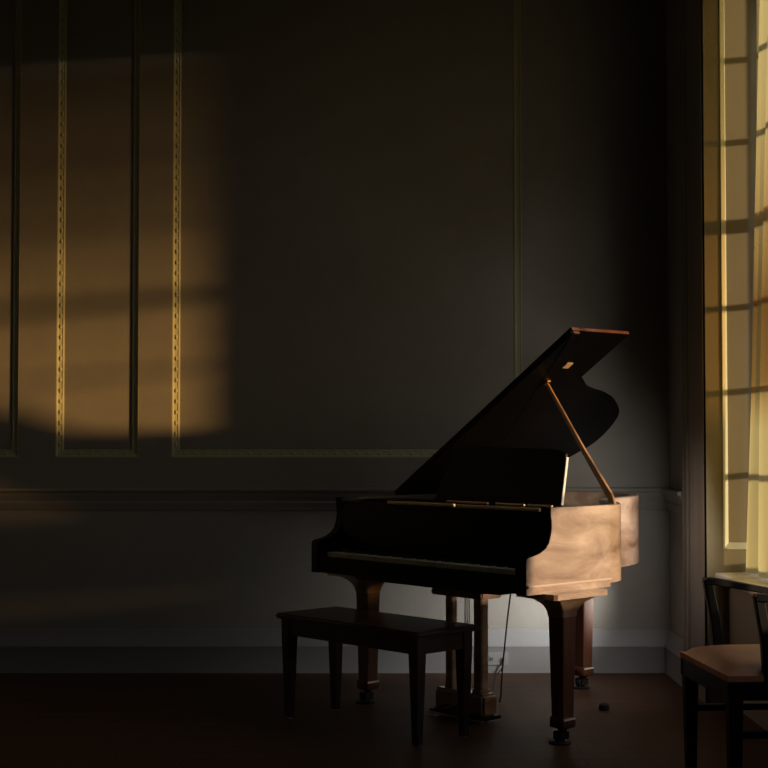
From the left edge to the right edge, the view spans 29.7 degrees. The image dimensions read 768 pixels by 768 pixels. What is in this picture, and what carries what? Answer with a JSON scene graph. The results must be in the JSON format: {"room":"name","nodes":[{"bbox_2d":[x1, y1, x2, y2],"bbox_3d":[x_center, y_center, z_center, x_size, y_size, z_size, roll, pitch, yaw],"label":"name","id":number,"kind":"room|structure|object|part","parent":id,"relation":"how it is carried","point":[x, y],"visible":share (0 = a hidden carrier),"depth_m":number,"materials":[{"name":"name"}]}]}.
{"room":"music room","nodes":[
{"label":"music room","id":0,"kind":"room"},
{"bbox_2d":[0,0,669,628],"bbox_3d":[-1.570,-0.577,8.046,7.260,4.300,0.150,0,-2,0],"label":"wall","id":1,"kind":"structure","parent":0,"point":[347,272],"depth_m":7.99,"materials":[{"name":"paint"}]},
{"bbox_2d":[0,0,21,456],"bbox_3d":[-2.526,-1.023,7.998,1.048,2.852,0.024,0,-2,0],"label":"trim","id":2,"kind":"structure","parent":1,"relation":"attached to","point":[18,3],"depth_m":7.99,"materials":[{"name":"grey paint"}]},
{"bbox_2d":[55,0,140,456],"bbox_3d":[-1.573,-1.023,7.998,0.455,2.852,0.024,0,-2,0],"label":"trim","id":3,"kind":"structure","parent":1,"relation":"attached to","point":[62,43],"depth_m":7.99,"materials":[{"name":"grey paint"}]},
{"bbox_2d":[0,629,668,672],"bbox_3d":[-1.820,1.451,7.883,6.760,0.235,0.038,0,-2,0],"label":"baseboard","id":4,"kind":"structure","parent":1,"relation":"attached to","point":[21,650],"depth_m":7.87,"materials":[{"name":"grey paint"}]},
{"bbox_2d":[0,487,668,509],"bbox_3d":[-1.820,0.627,7.902,6.760,0.124,0.056,0,-2,0],"label":"trim","id":5,"kind":"structure","parent":1,"relation":"attached to","point":[11,498],"depth_m":7.90,"materials":[{"name":"grey paint"}]},
{"bbox_2d":[171,0,521,456],"bbox_3d":[-0.203,-1.023,7.998,1.922,2.852,0.024,0,-2,0],"label":"trim","id":6,"kind":"structure","parent":1,"relation":"attached to","point":[177,45],"depth_m":7.98,"materials":[{"name":"grey paint"}]},
{"bbox_2d":[488,652,507,664],"bbox_3d":[0.612,1.490,7.863,0.124,0.068,0.010,0,-2,0],"label":"wall outlet","id":7,"kind":"object","parent":1,"relation":"attached to","point":[494,658],"visible":0.8,"depth_m":7.86,"materials":[{"name":"grey plastic"}]},
{"bbox_2d":[0,673,767,767],"bbox_3d":[-1.550,1.457,2.875,7.500,0.120,10.447,0,-2,0],"label":"floor","id":8,"kind":"structure","parent":0,"point":[48,720],"depth_m":6.45,"materials":[{"name":"brown wood"}]},
{"bbox_2d":[275,606,478,747],"bbox_3d":[-0.045,1.278,6.414,0.380,0.480,0.930,2,-3,-43],"label":"piano bench","id":9,"kind":"object","parent":8,"relation":"on","point":[416,637],"visible":1,"depth_m":6.22,"materials":[{"name":"brown wood"}]},
{"bbox_3d":[-0.431,1.293,6.619,0.056,0.448,0.056,2,-3,-43],"label":"leg","id":10,"kind":"part","parent":9,"relation":"part of","materials":[{"name":"brown wood"}]},
{"bbox_3d":[-0.227,1.300,6.811,0.056,0.448,0.056,2,-3,-43],"label":"leg","id":11,"kind":"part","parent":9,"relation":"part of","materials":[{"name":"brown wood"}]},
{"bbox_3d":[0.138,1.272,6.016,0.056,0.448,0.056,2,-3,-43],"label":"leg","id":12,"kind":"part","parent":9,"relation":"part of","materials":[{"name":"brown wood"}]},
{"bbox_3d":[0.342,1.279,6.207,0.056,0.448,0.056,2,-3,-43],"label":"leg","id":13,"kind":"part","parent":9,"relation":"part of","materials":[{"name":"brown wood"}]},
{"bbox_2d":[311,327,638,745],"bbox_3d":[0.726,0.649,6.939,1.604,1.774,1.476,2,-3,-42],"label":"grand piano","id":14,"kind":"object","parent":8,"relation":"on","point":[490,514],"visible":0.98,"depth_m":6.60,"materials":[{"name":"black paint"}]},
{"bbox_2d":[355,699,374,703],"bbox_3d":[-0.091,1.534,7.001,0.094,0.010,0.096,2,-3,-42],"label":"cup","id":15,"kind":"object","parent":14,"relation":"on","point":[361,701],"depth_m":6.98,"materials":[{"name":"black rubber"}]},
{"bbox_3d":[-0.077,1.222,7.024,0.086,0.425,0.086,2,-3,-42],"label":"leg","id":16,"kind":"part","parent":14,"relation":"part of","materials":[{"name":"brown wood"}]},
{"bbox_3d":[0.311,1.186,6.702,0.051,0.428,0.053,2,-3,-42],"label":"lyre post","id":17,"kind":"part","parent":14,"relation":"part of","materials":[{"name":"brown wood"}]},
{"bbox_2d":[367,498,562,509],"bbox_3d":[0.405,0.558,6.683,0.175,0.022,1.264,2,-3,-42],"label":"shelf","id":18,"kind":"object","parent":14,"relation":"attached to","point":[510,502],"depth_m":6.58,"materials":[{"name":"black paint"}]},
{"bbox_3d":[0.439,1.181,6.561,0.064,0.428,0.066,2,-3,-42],"label":"lyre post","id":19,"kind":"part","parent":14,"relation":"part of","materials":[{"name":"brown wood"}]},
{"bbox_2d":[492,594,510,701],"bbox_3d":[0.576,1.239,7.195,0.076,0.629,1.350,0,-2,3],"label":"power cord","id":20,"kind":"object","parent":14,"relation":"attached to","point":[510,594],"visible":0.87,"depth_m":6.82,"materials":[{"name":"black rubber"}]},
{"bbox_3d":[0.835,0.180,7.243,1.059,0.782,1.181,2,-3,-42],"label":"lid","id":21,"kind":"part","parent":14,"relation":"part of","materials":[{"name":"black paint"}]},
{"bbox_3d":[0.623,0.689,5.976,0.164,0.352,0.042,2,-3,-42],"label":"arm","id":22,"kind":"part","parent":14,"relation":"part of","materials":[{"name":"black paint"}]},
{"bbox_3d":[0.751,1.190,6.104,0.086,0.425,0.086,2,-3,-42],"label":"leg","id":23,"kind":"part","parent":14,"relation":"part of","materials":[{"name":"brown wood"}]},
{"bbox_3d":[0.853,-0.086,6.734,0.040,0.025,0.036,2,-3,-42],"label":"lid plate","id":24,"kind":"part","parent":14,"relation":"part of","materials":[{"name":"beige"}]},
{"bbox_3d":[0.782,0.834,6.079,0.531,0.013,0.013,2,-3,-42],"label":"case moulding","id":25,"kind":"part","parent":14,"relation":"part of","materials":[{"name":"beige wood"}]},
{"bbox_3d":[1.018,1.235,7.425,0.086,0.425,0.086,2,-3,-42],"label":"leg","id":26,"kind":"part","parent":14,"relation":"part of","materials":[{"name":"brown wood"}]},
{"bbox_2d":[548,739,570,745],"bbox_3d":[0.738,1.502,6.081,0.094,0.010,0.096,2,-3,-42],"label":"cup","id":27,"kind":"object","parent":8,"relation":"on","point":[560,742],"depth_m":6.06,"materials":[{"name":"black rubber"}]},
{"bbox_2d":[574,685,589,689],"bbox_3d":[1.005,1.547,7.402,0.094,0.010,0.096,2,-3,-42],"label":"cup","id":28,"kind":"object","parent":8,"relation":"on","point":[581,687],"depth_m":7.37,"materials":[{"name":"black rubber"}]},
{"bbox_2d":[599,703,609,710],"bbox_3d":[1.034,1.516,6.812,0.052,0.032,0.052,0,-2,0],"label":"door stop","id":29,"kind":"object","parent":8,"relation":"on","point":[602,706],"visible":1,"depth_m":6.79,"materials":[{"name":"black rubber"}]},
{"bbox_2d":[680,577,767,767],"bbox_3d":[1.435,1.014,5.224,0.587,0.933,0.612,0,-2,-5],"label":"armchair","id":30,"kind":"object","parent":8,"relation":"on","point":[738,673],"visible":1,"depth_m":5.12,"materials":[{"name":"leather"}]},
{"bbox_3d":[1.150,1.256,5.441,0.054,0.457,0.054,0,-2,-5],"label":"leg","id":31,"kind":"part","parent":30,"relation":"part of","materials":[{"name":"black wood"}]},
{"bbox_3d":[1.387,0.991,5.220,0.490,0.062,0.560,0,-2,-5],"label":"seat","id":32,"kind":"part","parent":30,"relation":"part of","materials":[{"name":"brown wood"}]},
{"bbox_3d":[1.387,1.055,5.218,0.490,0.065,0.560,0,-2,-5],"label":"seat rail","id":33,"kind":"part","parent":30,"relation":"part of","materials":[{"name":"black wood"}]},
{"bbox_3d":[1.195,1.239,4.943,0.054,0.457,0.054,0,-2,-5],"label":"leg","id":34,"kind":"part","parent":30,"relation":"part of","materials":[{"name":"black wood"}]},
{"bbox_3d":[1.424,0.771,5.512,0.426,0.075,0.053,0,-2,-5],"label":"armrest","id":35,"kind":"part","parent":30,"relation":"part of","materials":[{"name":"black wood"}]},
{"bbox_3d":[1.474,0.752,4.955,0.426,0.075,0.053,0,-2,-5],"label":"armrest","id":36,"kind":"part","parent":30,"relation":"part of","materials":[{"name":"black wood"}]},
{"bbox_2d":[666,0,767,730],"bbox_3d":[1.830,-0.751,2.976,0.540,4.300,10.297,0,-2,0],"label":"wall","id":37,"kind":"structure","parent":0,"point":[740,624],"depth_m":7.73,"materials":[{"name":"paint"}]},
{"bbox_2d":[661,487,681,512],"bbox_3d":[1.532,0.620,7.692,0.056,0.124,0.517,0,-2,0],"label":"trim","id":38,"kind":"structure","parent":37,"relation":"attached to","point":[673,496],"depth_m":7.66,"materials":[{"name":"grey paint"}]},
{"bbox_2d":[665,629,682,686],"bbox_3d":[1.541,1.444,7.663,0.038,0.235,0.517,0,-2,0],"label":"baseboard","id":39,"kind":"structure","parent":37,"relation":"attached to","point":[674,643],"depth_m":7.67,"materials":[{"name":"grey paint"}]},
{"bbox_2d":[678,0,707,702],"bbox_3d":[1.542,-0.404,7.263,0.036,3.900,0.430,0,-2,0],"label":"trim","id":40,"kind":"structure","parent":37,"relation":"attached to","point":[690,111],"depth_m":7.24,"materials":[{"name":"grey paint"}]},
{"bbox_2d":[719,0,746,549],"bbox_3d":[1.785,-0.661,7.065,0.294,2.924,0.028,0,-2,0],"label":"trim","id":41,"kind":"structure","parent":37,"relation":"attached to","point":[727,545],"depth_m":7.05,"materials":[{"name":"beige paint"}]},
{"bbox_2d":[700,0,767,702],"bbox_3d":[1.824,-0.361,7.061,0.552,3.800,0.030,0,-2,0],"label":"window frame","id":42,"kind":"structure","parent":37,"relation":"attached to","point":[746,212],"depth_m":7.07,"materials":[{"name":"brown paint"}]},
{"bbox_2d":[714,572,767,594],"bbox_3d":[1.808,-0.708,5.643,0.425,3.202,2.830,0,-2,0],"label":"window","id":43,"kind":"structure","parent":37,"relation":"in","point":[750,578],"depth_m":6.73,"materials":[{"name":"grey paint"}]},
{"bbox_3d":[1.800,-2.139,5.692,0.024,0.023,2.830,0,-2,0],"label":"curtain rod","id":44,"kind":"object","parent":37,"relation":"attached to","visible":0},
{"bbox_2d":[746,0,767,577],"bbox_3d":[1.780,-0.597,6.661,0.158,2.955,0.714,0,-2,0],"label":"window curtain","id":45,"kind":"object","parent":44,"relation":"hanging from","point":[757,516],"visible":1,"depth_m":6.80,"materials":[{"name":"fabric"}]}
]}

